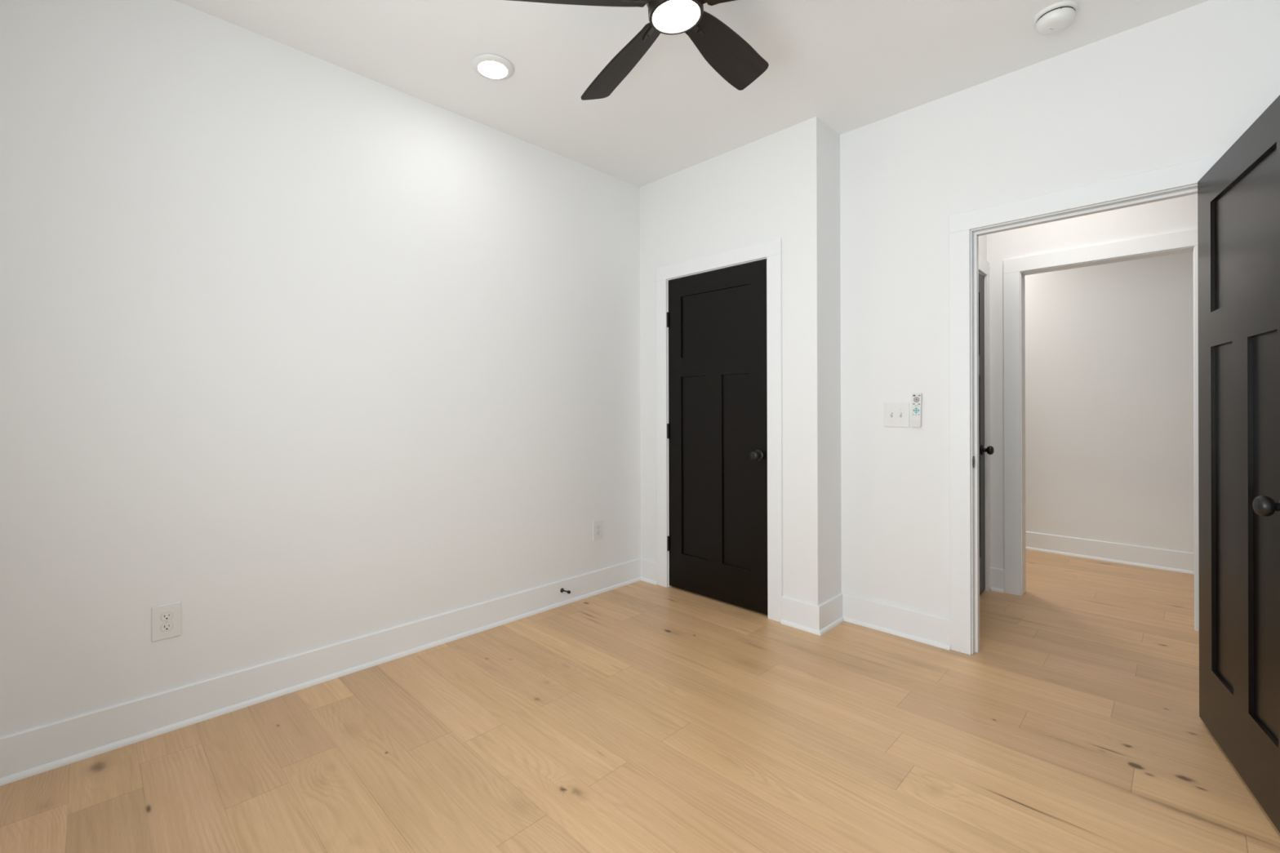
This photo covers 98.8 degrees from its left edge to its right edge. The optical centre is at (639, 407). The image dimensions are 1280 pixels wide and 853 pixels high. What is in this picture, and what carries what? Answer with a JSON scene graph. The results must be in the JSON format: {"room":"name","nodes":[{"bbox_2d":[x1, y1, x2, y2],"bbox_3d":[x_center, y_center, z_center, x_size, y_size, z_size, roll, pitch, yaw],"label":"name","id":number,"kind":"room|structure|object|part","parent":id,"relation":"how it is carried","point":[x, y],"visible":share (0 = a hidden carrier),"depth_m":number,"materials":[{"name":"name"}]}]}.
{"room":"empty bedroom","nodes":[
{"label":"empty bedroom","id":0,"kind":"room"},
{"bbox_2d":[0,0,640,736],"bbox_3d":[-0.866,-0.159,3.048,0.115,2.760,4.150,0,0,45],"label":"wall","id":1,"kind":"structure","parent":0,"point":[300,352],"depth_m":2.27,"materials":[{"name":"white paint"}]},
{"bbox_2d":[151,601,181,641],"bbox_3d":[-1.766,0.799,2.049,0.008,0.127,0.084,0,0,45],"label":"power outlet","id":2,"kind":"object","parent":1,"relation":"attached to","point":[166,619],"visible":1,"depth_m":2.05,"materials":[{"name":"white plastic"}]},
{"bbox_2d":[160,622,173,631],"bbox_3d":[-1.764,0.818,2.047,0.002,0.030,0.036,0,0,45],"label":"receptacle","id":3,"kind":"object","parent":2,"relation":"attached to","point":[165,626],"depth_m":2.05,"materials":[{"name":"white plastic"}]},
{"bbox_2d":[160,612,173,621],"bbox_3d":[-1.765,0.779,2.047,0.002,0.029,0.034,0,0,45],"label":"receptacle","id":4,"kind":"object","parent":2,"relation":"attached to","point":[165,616],"depth_m":2.05,"materials":[{"name":"white plastic"}]},
{"bbox_2d":[0,557,640,786],"bbox_3d":[-1.076,1.128,2.732,0.026,0.147,3.100,0,0,45],"label":"baseboard","id":5,"kind":"structure","parent":1,"relation":"attached to","point":[36,750],"depth_m":2.25,"materials":[{"name":"white paint"}]},
{"bbox_2d":[560,587,570,593],"bbox_3d":[-0.447,1.111,3.312,0.078,0.028,0.027,0,0,45],"label":"door stop","id":6,"kind":"object","parent":1,"relation":"attached to","point":[562,590],"visible":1,"depth_m":3.32,"materials":[{"name":"black metal"}]},
{"bbox_2d":[592,519,603,541],"bbox_3d":[-0.272,0.794,3.557,0.008,0.127,0.084,0,0,45],"label":"power outlet","id":7,"kind":"object","parent":1,"relation":"attached to","point":[597,526],"visible":1,"depth_m":3.55,"materials":[{"name":"white plastic"}]},
{"bbox_2d":[0,549,1279,852],"bbox_3d":[1.517,1.204,2.170,4.600,0.020,6.289,0,0,45],"label":"floor","id":8,"kind":"structure","parent":0,"point":[639,717],"depth_m":1.91,"materials":[{"name":"brown wood"}]},
{"bbox_2d":[174,0,1208,186],"bbox_3d":[1.502,-1.597,2.174,4.715,0.100,6.250,0,0,45],"label":"ceiling","id":9,"kind":"structure","parent":0,"point":[849,65],"depth_m":2.40,"materials":[{"name":"white paint"}]},
{"bbox_2d":[471,53,513,79],"bbox_3d":[-0.664,-1.529,2.478,0.184,0.021,0.184,0,0,45],"label":"recessed light","id":10,"kind":"object","parent":9,"relation":"in","point":[490,66],"visible":1,"depth_m":2.45,"materials":[{"name":"white plastic"}]},
{"bbox_2d":[508,0,768,100],"bbox_3d":[0.122,-1.370,1.767,1.064,0.343,1.048,0,0,45],"label":"ceiling fan","id":11,"kind":"object","parent":9,"relation":"hanging from","point":[726,52],"visible":1,"depth_m":1.92,"materials":[{"name":"black wood"}]},
{"bbox_3d":[-0.196,-1.242,1.647,0.461,0.008,0.156,-5,18,-10],"label":"blade","id":12,"kind":"part","parent":11,"relation":"part of","materials":[{"name":"brown wood"}]},
{"bbox_3d":[-0.072,-1.253,2.006,0.156,0.008,0.461,-26,10,-27],"label":"blade","id":13,"kind":"part","parent":11,"relation":"part of","materials":[{"name":"brown wood"}]},
{"bbox_3d":[-0.001,-1.259,1.700,0.118,0.005,0.022,-5,18,-10],"label":"blade arm","id":14,"kind":"part","parent":11,"relation":"part of"},
{"bbox_3d":[0.038,-1.262,1.836,0.022,0.005,0.118,-26,10,-27],"label":"blade arm","id":15,"kind":"part","parent":11,"relation":"part of","materials":[{"name":"brown metal"}]},
{"bbox_3d":[0.179,-1.276,1.841,0.118,0.005,0.022,-5,-18,-46],"label":"blade arm","id":16,"kind":"part","parent":11,"relation":"part of"},
{"bbox_3d":[0.228,-1.280,1.707,0.118,0.005,0.022,-5,-18,26],"label":"blade arm","id":17,"kind":"part","parent":11,"relation":"part of","materials":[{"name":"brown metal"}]},
{"bbox_3d":[0.416,-1.298,1.635,0.461,0.008,0.156,-5,-18,26],"label":"blade","id":18,"kind":"part","parent":11,"relation":"part of","materials":[{"name":"brown wood"}]},
{"bbox_3d":[0.306,-1.288,1.999,0.461,0.008,0.156,-5,-18,-46],"label":"blade","id":19,"kind":"part","parent":11,"relation":"part of","materials":[{"name":"brown wood"}]},
{"bbox_2d":[1032,0,1078,35],"bbox_3d":[1.631,-1.519,2.157,0.145,0.055,0.145,0,0,10],"label":"smoke detector","id":20,"kind":"object","parent":9,"relation":"attached to","point":[1055,18],"visible":1,"depth_m":2.12,"materials":[{"name":"white plastic"}]},
{"bbox_2d":[640,116,827,604],"bbox_3d":[0.511,-0.164,3.418,1.321,2.760,0.115,0,0,45],"label":"wall","id":21,"kind":"structure","parent":0,"point":[773,186],"depth_m":3.04,"materials":[{"name":"white paint"}]},
{"bbox_2d":[666,259,767,614],"bbox_3d":[0.469,0.169,3.407,0.762,2.027,0.160,0,0,45],"label":"door","id":22,"kind":"structure","parent":21,"relation":"in","point":[717,427],"depth_m":3.37,"materials":[{"name":"black paint"}]},
{"bbox_3d":[0.356,0.376,3.520,0.208,1.155,0.035,0,0,45],"label":"panel","id":23,"kind":"part","parent":22,"relation":"part of","materials":[{"name":"black paint"}]},
{"bbox_3d":[0.468,-0.524,3.406,0.533,0.400,0.035,0,0,45],"label":"panel","id":24,"kind":"part","parent":22,"relation":"part of","materials":[{"name":"black paint"}]},
{"bbox_3d":[0.586,0.376,3.292,0.208,1.155,0.035,0,0,45],"label":"panel","id":25,"kind":"part","parent":22,"relation":"part of","materials":[{"name":"black paint"}]},
{"bbox_3d":[0.658,0.276,3.140,0.056,0.056,0.047,0,0,45],"label":"knob","id":26,"kind":"part","parent":22,"relation":"part of","materials":[{"name":"black metal"}]},
{"bbox_2d":[656,237,782,622],"bbox_3d":[0.493,0.127,3.425,0.945,2.138,0.131,0,0,45],"label":"door frame","id":27,"kind":"structure","parent":21,"relation":"attached to","point":[771,251],"depth_m":3.11,"materials":[{"name":"white paint"}]},
{"bbox_2d":[640,557,820,635],"bbox_3d":[0.475,1.123,3.358,1.347,0.147,0.026,0,0,45],"label":"baseboard","id":28,"kind":"structure","parent":21,"relation":"attached to","point":[797,614],"depth_m":2.99,"materials":[{"name":"white paint"}]},
{"bbox_2d":[826,124,841,599],"bbox_3d":[1.079,-0.165,3.133,0.115,2.760,0.280,0,0,45],"label":"wall","id":29,"kind":"structure","parent":0,"point":[833,280],"depth_m":3.05,"materials":[{"name":"white paint"}]},
{"bbox_2d":[817,592,844,635],"bbox_3d":[1.042,1.121,2.993,0.026,0.147,0.306,0,0,45],"label":"baseboard","id":30,"kind":"structure","parent":29,"relation":"attached to","point":[830,611],"depth_m":2.98,"materials":[{"name":"white paint"}]},
{"bbox_2d":[978,234,986,260],"bbox_3d":[1.873,-0.168,3.276,0.115,2.760,1.041,0,0,45],"label":"wall","id":31,"kind":"structure","parent":0,"point":[983,238],"depth_m":3.54,"materials":[{"name":"white paint"}]},
{"bbox_2d":[978,255,990,591],"bbox_3d":[1.906,0.122,3.298,0.131,2.138,0.964,0,0,45],"label":"door frame","id":32,"kind":"structure","parent":31,"relation":"attached to","point":[984,265],"depth_m":3.56,"materials":[{"name":"white paint"}]},
{"bbox_2d":[978,273,994,594],"bbox_3d":[1.938,0.166,3.283,0.160,2.024,0.798,0,0,45],"label":"door","id":33,"kind":"structure","parent":31,"relation":"in","point":[989,450],"depth_m":3.50,"materials":[{"name":"black paint"}]},
{"bbox_3d":[1.934,-0.529,3.282,0.035,0.400,0.577,0,0,45],"label":"panel","id":34,"kind":"part","parent":33,"relation":"part of","materials":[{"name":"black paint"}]},
{"bbox_3d":[2.059,0.371,3.405,0.035,1.155,0.230,0,0,45],"label":"panel","id":35,"kind":"part","parent":33,"relation":"part of","materials":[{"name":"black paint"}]},
{"bbox_3d":[2.218,0.271,3.484,0.047,0.056,0.056,0,0,45],"label":"knob","id":36,"kind":"part","parent":33,"relation":"part of","materials":[{"name":"black metal"}]},
{"bbox_2d":[840,0,1279,618],"bbox_3d":[2.307,-0.169,2.032,3.179,2.760,0.115,0,0,45],"label":"wall","id":37,"kind":"structure","parent":0,"point":[1184,86],"depth_m":2.74,"materials":[{"name":"white paint"}]},
{"bbox_2d":[841,592,950,650],"bbox_3d":[1.771,1.119,2.468,1.799,0.147,0.026,0,0,45],"label":"baseboard","id":38,"kind":"structure","parent":37,"relation":"attached to","point":[934,630],"depth_m":2.88,"materials":[{"name":"white paint"}]},
{"bbox_2d":[884,402,909,426],"bbox_3d":[1.346,0.039,2.888,0.128,0.127,0.021,0,0,45],"label":"light switch","id":39,"kind":"object","parent":37,"relation":"attached to","point":[895,415],"visible":1,"depth_m":2.89,"materials":[{"name":"white plastic"}]},
{"bbox_2d":[911,393,921,426],"bbox_3d":[1.420,0.013,2.817,0.046,0.174,0.020,2,2,45],"label":"remote control","id":40,"kind":"object","parent":37,"relation":"attached to","point":[916,421],"visible":1,"depth_m":2.81,"materials":[{"name":"white plastic"}]},
{"bbox_2d":[949,154,1223,655],"bbox_3d":[1.930,0.122,2.407,0.994,2.140,0.147,0,0,45],"label":"door frame","id":41,"kind":"structure","parent":37,"relation":"attached to","point":[1180,180],"depth_m":2.65,"materials":[{"name":"white paint"}]},
{"bbox_3d":[1.616,0.264,2.659,0.004,0.057,0.034,0,0,45],"label":"strike plate","id":42,"kind":"part","parent":41,"relation":"part of","materials":[{"name":"grey metal"}]},
{"bbox_2d":[1197,94,1279,832],"bbox_3d":[1.931,0.158,1.748,0.160,2.032,0.798,0,0,32],"label":"door","id":43,"kind":"structure","parent":37,"relation":"in","point":[1238,197],"depth_m":1.73,"materials":[{"name":"black paint"}]},
{"bbox_3d":[2.011,0.363,1.875,0.035,1.162,0.204,0,0,32],"label":"panel","id":44,"kind":"part","parent":43,"relation":"part of","materials":[{"name":"black paint"}]},
{"bbox_3d":[1.922,-0.540,1.737,0.035,0.396,0.531,0,0,32],"label":"panel","id":45,"kind":"part","parent":43,"relation":"part of","materials":[{"name":"black paint"}]},
{"bbox_3d":[1.837,0.363,1.599,0.035,1.162,0.204,0,0,32],"label":"panel","id":46,"kind":"part","parent":43,"relation":"part of","materials":[{"name":"black paint"}]},
{"bbox_3d":[1.702,0.268,1.491,0.047,0.056,0.056,0,0,32],"label":"knob","id":47,"kind":"part","parent":43,"relation":"part of","materials":[{"name":"black metal"}]},
{"bbox_2d":[986,193,1197,568],"bbox_3d":[3.244,-0.172,2.731,2.831,2.760,0.115,0,0,45],"label":"wall","id":48,"kind":"structure","parent":0,"point":[1177,214],"depth_m":3.43,"materials":[{"name":"white paint"}]},
{"bbox_2d":[990,567,1004,593],"bbox_3d":[3.198,1.115,2.681,2.601,0.147,0.026,0,0,45],"label":"baseboard","id":49,"kind":"structure","parent":48,"relation":"attached to","point":[997,575],"depth_m":3.56,"materials":[{"name":"white paint"}]},
{"bbox_2d":[1003,228,1199,631],"bbox_3d":[2.727,0.120,3.244,0.953,2.138,0.147,0,0,45],"label":"door frame","id":50,"kind":"structure","parent":48,"relation":"attached to","point":[1015,269],"depth_m":3.47,"materials":[{"name":"white paint"}]},
{"bbox_2d":[1025,251,1194,552],"bbox_3d":[3.798,-0.173,4.156,4.050,2.760,0.115,0,0,45],"label":"wall","id":51,"kind":"structure","parent":0,"point":[1109,347],"depth_m":4.23,"materials":[{"name":"white paint"}]},
{"bbox_2d":[1025,531,1194,574],"bbox_3d":[3.752,1.113,4.106,3.820,0.147,0.026,0,0,45],"label":"baseboard","id":52,"kind":"structure","parent":51,"relation":"attached to","point":[1129,554],"depth_m":4.22,"materials":[{"name":"white paint"}]}
]}

